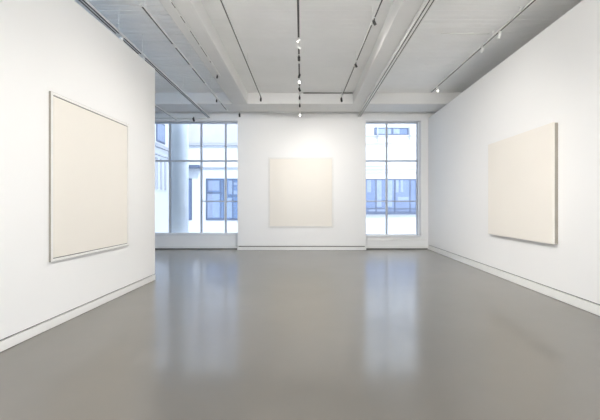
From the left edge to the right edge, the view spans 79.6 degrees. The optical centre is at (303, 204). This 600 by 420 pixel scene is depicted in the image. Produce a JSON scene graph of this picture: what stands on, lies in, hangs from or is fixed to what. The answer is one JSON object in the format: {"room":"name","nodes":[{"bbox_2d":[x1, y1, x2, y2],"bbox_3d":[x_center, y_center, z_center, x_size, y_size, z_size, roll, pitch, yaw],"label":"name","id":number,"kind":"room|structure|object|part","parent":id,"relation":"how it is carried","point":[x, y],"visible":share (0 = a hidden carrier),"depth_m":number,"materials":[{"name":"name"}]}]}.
{"room":"museum","nodes":[
{"label":"museum","id":0,"kind":"room"},
{"bbox_2d":[0,0,154,339],"bbox_3d":[-3.242,-0.610,2.000,0.200,4.220,10.411,0,0,2],"label":"wall","id":1,"kind":"structure","parent":0,"point":[57,46],"depth_m":4.37,"materials":[{"name":"paint"}]},
{"bbox_2d":[0,275,154,351],"bbox_3d":[-3.241,1.446,2.003,0.213,0.108,10.418,0,0,2],"label":"baseboard","id":2,"kind":"structure","parent":1,"relation":"attached to","point":[15,339],"depth_m":4.61,"materials":[{"name":"paint"}]},
{"bbox_2d":[49,91,128,261],"bbox_3d":[-3.026,-0.341,5.235,0.030,2.061,1.816,0,0,2],"label":"blank canvas","id":3,"kind":"object","parent":1,"relation":"attached to","point":[89,148],"visible":1,"depth_m":4.98,"materials":[{"name":"beige fabric"}]},
{"bbox_2d":[155,113,434,245],"bbox_3d":[-1.375,-0.950,12.375,13.050,4.900,0.350,0,0,0],"label":"wall","id":4,"kind":"structure","parent":0,"point":[421,118],"depth_m":12.20,"materials":[{"name":"paint"}]},
{"bbox_2d":[155,117,208,118],"bbox_3d":[-4.400,-2.930,12.130,2.400,0.048,0.048,0,0,0],"label":"ceiling pipe","id":5,"kind":"object","parent":4,"relation":"attached to","point":[155,117],"visible":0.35,"depth_m":12.12,"materials":[{"name":"grey metal"}]},
{"bbox_2d":[155,122,237,233],"bbox_3d":[-4.250,-0.925,12.435,4.700,3.870,0.080,0,0,0],"label":"window","id":6,"kind":"structure","parent":4,"relation":"in","point":[170,160],"depth_m":12.40,"materials":[{"name":"paint"}]},
{"bbox_3d":[-4.250,-0.925,12.435,4.700,3.870,0.070,0,0,0],"label":"frame","id":7,"kind":"part","parent":6,"relation":"part of","materials":[{"name":"paint"}]},
{"bbox_3d":[-4.250,0.983,12.435,4.590,0.055,0.070,0,0,0],"label":"rail","id":8,"kind":"part","parent":6,"relation":"part of","materials":[{"name":"metal"}]},
{"bbox_2d":[155,234,237,234],"bbox_3d":[-4.250,1.000,12.283,4.760,0.030,0.235,0,0,0],"label":"trim","id":9,"kind":"structure","parent":4,"relation":"attached to","point":[155,234],"depth_m":12.16,"materials":[{"name":"paint"}]},
{"bbox_2d":[155,246,427,247],"bbox_3d":[-1.705,1.425,12.190,11.790,0.080,0.020,0,0,0],"label":"baseboard","id":10,"kind":"structure","parent":4,"relation":"attached to","point":[155,246],"depth_m":12.18,"materials":[{"name":"paint"}]},
{"bbox_2d":[155,248,427,248],"bbox_3d":[-1.705,1.482,12.197,11.790,0.035,0.006,0,0,0],"label":"trim","id":11,"kind":"structure","parent":4,"relation":"attached to","point":[155,248],"depth_m":12.19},
{"bbox_2d":[155,112,435,112],"bbox_3d":[-1.400,-3.130,12.175,12.400,0.060,0.050,0,0,0],"label":"trim","id":12,"kind":"structure","parent":4,"relation":"attached to","point":[155,112],"depth_m":12.15,"materials":[{"name":"paint"}]},
{"bbox_2d":[366,122,417,234],"bbox_3d":[2.842,-0.900,12.435,2.185,3.920,0.080,0,0,0],"label":"window","id":13,"kind":"structure","parent":4,"relation":"in","point":[386,160],"depth_m":12.40,"materials":[{"name":"paint"}]},
{"bbox_3d":[2.842,1.032,12.435,2.075,0.055,0.070,0,0,0],"label":"rail","id":14,"kind":"part","parent":13,"relation":"part of","materials":[{"name":"paint"}]},
{"bbox_2d":[366,235,421,236],"bbox_3d":[2.850,1.060,12.283,2.260,0.030,0.235,0,0,0],"label":"trim","id":15,"kind":"structure","parent":4,"relation":"attached to","point":[366,235],"depth_m":12.16,"materials":[{"name":"paint"}]},
{"bbox_2d":[366,239,426,239],"bbox_3d":[3.090,1.183,12.194,2.180,0.035,0.012,0,0,0],"label":"trim","id":16,"kind":"structure","parent":4,"relation":"attached to","point":[366,239],"depth_m":12.19,"materials":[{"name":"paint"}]},
{"bbox_2d":[0,249,599,419],"bbox_3d":[-1.375,1.600,4.525,13.050,0.200,16.050,0,0,0],"label":"floor","id":17,"kind":"structure","parent":0,"point":[217,334],"depth_m":3.74,"materials":[{"name":"concrete"}]},
{"bbox_2d":[238,118,365,246],"bbox_3d":[-0.075,-0.690,12.020,4.250,4.380,0.200,0,0,0],"label":"wall","id":18,"kind":"structure","parent":0,"point":[343,140],"depth_m":11.92,"materials":[{"name":"paint"}]},
{"bbox_2d":[268,158,332,226],"bbox_3d":[-0.105,-0.415,11.905,2.136,2.306,0.028,0,0,0],"label":"blank canvas","id":19,"kind":"object","parent":18,"relation":"attached to","point":[300,190],"visible":1,"depth_m":11.90,"materials":[{"name":"beige fabric"}]},
{"bbox_2d":[237,246,365,249],"bbox_3d":[-0.075,1.440,12.020,4.264,0.104,0.230,0,0,0],"label":"baseboard","id":20,"kind":"structure","parent":18,"relation":"attached to","point":[238,247],"depth_m":11.91,"materials":[{"name":"paint"}]},
{"bbox_2d":[74,0,582,92],"bbox_3d":[-1.375,-3.562,4.525,13.050,0.375,16.050,0,0,0],"label":"ceiling","id":21,"kind":"structure","parent":0,"point":[331,31],"depth_m":7.39,"materials":[{"name":"paint"}]},
{"bbox_2d":[78,0,210,117],"bbox_3d":[-3.190,-3.151,5.550,0.100,0.449,13.100,0,0,0],"label":"track","id":22,"kind":"object","parent":21,"relation":"hanging from","point":[85,3],"visible":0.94,"depth_m":6.67,"materials":[{"name":"grey metal"}]},
{"bbox_2d":[155,105,176,119],"bbox_3d":[-4.260,-3.103,9.025,0.050,0.545,6.050,0,0,0],"label":"track","id":23,"kind":"object","parent":21,"relation":"hanging from","point":[156,106],"visible":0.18,"depth_m":11.02,"materials":[{"name":"grey metal"}]},
{"bbox_2d":[139,3,227,110],"bbox_3d":[-2.415,-3.163,8.315,0.042,0.424,5.970,0,0,0],"label":"track","id":24,"kind":"object","parent":21,"relation":"hanging from","point":[141,5],"visible":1,"depth_m":6.85,"materials":[{"name":"grey metal"}]},
{"bbox_2d":[159,0,247,103],"bbox_3d":[-1.925,-3.203,3.800,0.470,0.346,14.000,0,0,0],"label":"ceiling beam","id":25,"kind":"structure","parent":21,"relation":"attached to","point":[193,12],"depth_m":6.88,"materials":[{"name":"paint"}]},
{"bbox_2d":[169,0,219,75],"bbox_3d":[-1.965,-3.016,6.500,0.038,0.030,3.800,0,0,0],"label":"track","id":26,"kind":"object","parent":25,"relation":"attached to","point":[171,1],"visible":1,"depth_m":6.31,"materials":[{"name":"grey metal"}]},
{"bbox_2d":[220,0,261,97],"bbox_3d":[-1.262,-3.237,4.750,0.046,0.275,11.500,0,0,0],"label":"track","id":27,"kind":"object","parent":21,"relation":"hanging from","point":[221,1],"visible":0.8,"depth_m":6.89,"materials":[{"name":"grey metal"}]},
{"bbox_2d":[296,0,300,113],"bbox_3d":[-0.087,-3.160,5.300,0.044,0.429,12.600,0,0,0],"label":"track","id":28,"kind":"object","parent":21,"relation":"hanging from","point":[297,1],"visible":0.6,"depth_m":6.12,"materials":[{"name":"metal"}]},
{"bbox_2d":[303,92,352,93],"bbox_3d":[0.720,-3.350,10.775,1.480,0.036,0.036,0,0,0],"label":"ceiling pipe","id":29,"kind":"object","parent":21,"relation":"attached to","point":[303,92],"visible":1,"depth_m":10.77,"materials":[{"name":"grey metal"}]},
{"bbox_2d":[340,0,382,97],"bbox_3d":[1.195,-3.236,4.800,0.045,0.279,11.603,0,0,-1],"label":"track","id":30,"kind":"object","parent":21,"relation":"hanging from","point":[380,1],"visible":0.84,"depth_m":7.00,"materials":[{"name":"grey metal"}]},
{"bbox_2d":[353,0,423,103],"bbox_3d":[1.630,-3.203,3.800,0.320,0.346,14.000,0,0,0],"label":"ceiling beam","id":31,"kind":"structure","parent":21,"relation":"attached to","point":[401,13],"depth_m":6.84,"materials":[{"name":"paint"}]},
{"bbox_2d":[357,0,435,116],"bbox_3d":[1.855,-3.172,5.550,0.120,0.405,13.100,0,0,0],"label":"track","id":32,"kind":"object","parent":21,"relation":"hanging from","point":[428,4],"visible":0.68,"depth_m":6.79,"materials":[{"name":"grey metal"}]},
{"bbox_2d":[430,0,535,92],"bbox_3d":[3.668,-3.312,4.700,0.032,0.125,11.400,0,0,0],"label":"track","id":33,"kind":"object","parent":21,"relation":"hanging from","point":[532,1],"visible":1,"depth_m":7.06,"materials":[{"name":"grey metal"}]},
{"bbox_2d":[428,0,599,304],"bbox_3d":[4.071,-0.715,4.500,0.200,4.430,15.413,0,0,2],"label":"wall","id":34,"kind":"structure","parent":0,"point":[554,76],"depth_m":6.23,"materials":[{"name":"paint"}]},
{"bbox_2d":[155,93,460,111],"bbox_3d":[-1.375,-3.203,11.250,12.450,0.346,0.900,0,0,0],"label":"ceiling beam","id":35,"kind":"structure","parent":34,"relation":"attached to","point":[169,102],"depth_m":10.80,"materials":[{"name":"paint"}]},
{"bbox_2d":[428,245,599,315],"bbox_3d":[4.071,1.429,4.500,0.212,0.142,15.413,0,0,2],"label":"baseboard","id":36,"kind":"structure","parent":34,"relation":"attached to","point":[583,304],"depth_m":6.36,"materials":[{"name":"paint"}]},
{"bbox_2d":[488,122,557,243],"bbox_3d":[3.995,-0.343,6.731,0.086,1.925,2.120,0,0,2],"label":"painting","id":37,"kind":"object","parent":34,"relation":"attached to","point":[522,167],"visible":1,"depth_m":6.44,"materials":[{"name":"beige fabric"}]},
{"label":"outside","id":38,"kind":"structure","parent":0,"visible":0},
{"bbox_3d":[0.000,1.750,23.300,32.000,0.200,21.400,0,0,0],"label":"pavement","id":39,"kind":"object","parent":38,"visible":0},
{"bbox_2d":[155,124,168,232],"bbox_3d":[-8.925,-2.675,16.550,3.150,8.650,6.700,0,0,0],"label":"building","id":40,"kind":"structure","parent":39,"relation":"on","point":[161,130],"depth_m":18.83,"materials":[{"name":"white paint"}]},
{"bbox_3d":[-7.460,-3.775,18.800,0.020,0.890,0.940,0,0,0],"label":"pane","id":41,"kind":"part","parent":40,"relation":"part of","materials":[{"name":"blue glass"}]},
{"bbox_2d":[172,124,188,232],"bbox_3d":[-4.500,-1.150,12.980,0.720,5.600,0.720,0,0,0],"label":"round column","id":42,"kind":"structure","parent":39,"relation":"on","point":[180,132],"depth_m":12.69,"materials":[{"name":"concrete"}]},
{"bbox_2d":[168,124,415,233],"bbox_3d":[1.000,-2.675,22.775,20.000,8.650,6.450,0,0,0],"label":"building","id":43,"kind":"structure","parent":39,"relation":"on","point":[401,137],"depth_m":20.00,"materials":[{"name":"paint"}]},
{"bbox_3d":[-6.585,-0.320,19.988,0.610,2.180,0.015,0,0,0],"label":"pane","id":44,"kind":"part","parent":43,"relation":"part of","materials":[{"name":"blue glass"}]},
{"bbox_2d":[208,181,218,190],"bbox_3d":[-5.000,-1.075,19.972,0.600,0.550,0.014,0,0,0],"label":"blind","id":45,"kind":"object","parent":43,"relation":"hanging from","point":[212,185],"depth_m":19.97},
{"bbox_2d":[207,194,219,217],"bbox_3d":[-5.020,0.040,19.972,0.680,1.320,0.014,0,0,0],"label":"window pane","id":46,"kind":"object","parent":43,"relation":"hanging from","point":[213,208],"depth_m":19.97,"materials":[{"name":"blue glass"}]},
{"bbox_3d":[-3.850,-4.175,19.980,5.700,1.450,0.040,0,0,0],"label":"panel","id":47,"kind":"part","parent":43,"relation":"part of","materials":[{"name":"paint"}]},
{"bbox_3d":[-4.930,-0.320,19.988,0.900,2.180,0.015,0,0,0],"label":"pane","id":48,"kind":"part","parent":43,"relation":"part of","materials":[{"name":"blue glass"}]},
{"bbox_2d":[227,198,231,217],"bbox_3d":[-4.135,0.150,19.972,0.270,1.100,0.014,0,0,0],"label":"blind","id":49,"kind":"object","parent":43,"relation":"hanging from","point":[229,204],"depth_m":19.97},
{"bbox_2d":[228,181,231,193],"bbox_3d":[-4.090,-0.975,19.972,0.220,0.750,0.014,0,0,0],"label":"blind","id":50,"kind":"object","parent":43,"relation":"hanging from","point":[229,182],"depth_m":19.97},
{"bbox_3d":[-3.715,-0.320,19.988,1.110,2.180,0.015,0,0,0],"label":"pane","id":51,"kind":"part","parent":43,"relation":"part of","materials":[{"name":"blue glass"}]},
{"bbox_2d":[367,180,370,191],"bbox_3d":[3.610,-1.050,19.972,0.220,0.700,0.014,0,0,0],"label":"blind","id":52,"kind":"object","parent":43,"relation":"hanging from","point":[368,181],"depth_m":19.97,"materials":[{"name":"white fabric"}]},
{"bbox_2d":[369,209,384,210],"bbox_3d":[4.100,0.310,19.972,1.000,0.140,0.014,0,0,0],"label":"blind","id":53,"kind":"object","parent":43,"relation":"hanging from","point":[369,209],"depth_m":19.97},
{"bbox_2d":[375,180,381,206],"bbox_3d":[4.125,-0.640,19.972,0.350,1.480,0.014,0,0,0],"label":"blind","id":54,"kind":"object","parent":43,"relation":"hanging from","point":[378,183],"depth_m":19.97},
{"bbox_2d":[376,129,390,133],"bbox_3d":[4.410,-4.090,19.972,0.860,0.280,0.014,0,0,0],"label":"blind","id":55,"kind":"object","parent":43,"relation":"hanging from","point":[378,131],"depth_m":19.97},
{"bbox_2d":[388,180,391,206],"bbox_3d":[4.700,-0.640,19.972,0.400,1.480,0.014,0,0,0],"label":"blind","id":56,"kind":"object","parent":43,"relation":"hanging from","point":[389,181],"depth_m":19.97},
{"bbox_3d":[4.850,-4.090,19.988,1.780,0.300,0.015,0,0,0],"label":"pane","id":57,"kind":"part","parent":43,"relation":"part of","materials":[{"name":"blue glass"}]},
{"bbox_3d":[3.935,-0.515,19.988,4.550,1.750,0.015,0,0,0],"label":"pane","id":58,"kind":"part","parent":43,"relation":"part of","materials":[{"name":"blue glass"}]},
{"bbox_3d":[3.935,0.460,19.920,4.870,0.120,0.160,0,0,0],"label":"shop sill","id":59,"kind":"part","parent":43,"relation":"part of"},
{"bbox_2d":[394,129,399,133],"bbox_3d":[5.135,-4.090,19.972,0.330,0.280,0.014,0,0,0],"label":"blind","id":60,"kind":"object","parent":43,"relation":"hanging from","point":[396,131],"depth_m":19.97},
{"bbox_2d":[396,180,398,191],"bbox_3d":[5.175,-1.040,19.972,0.150,0.680,0.014,0,0,0],"label":"blind","id":61,"kind":"object","parent":43,"relation":"hanging from","point":[397,181],"depth_m":19.97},
{"bbox_2d":[400,180,402,191],"bbox_3d":[5.425,-1.040,19.972,0.150,0.680,0.014,0,0,0],"label":"blind","id":62,"kind":"object","parent":43,"relation":"hanging from","point":[401,181],"depth_m":19.97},
{"bbox_2d":[398,197,408,199],"bbox_3d":[5.500,-0.350,19.972,0.600,0.200,0.014,0,0,0],"label":"blind","id":63,"kind":"object","parent":43,"relation":"hanging from","point":[399,198],"depth_m":19.97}
]}

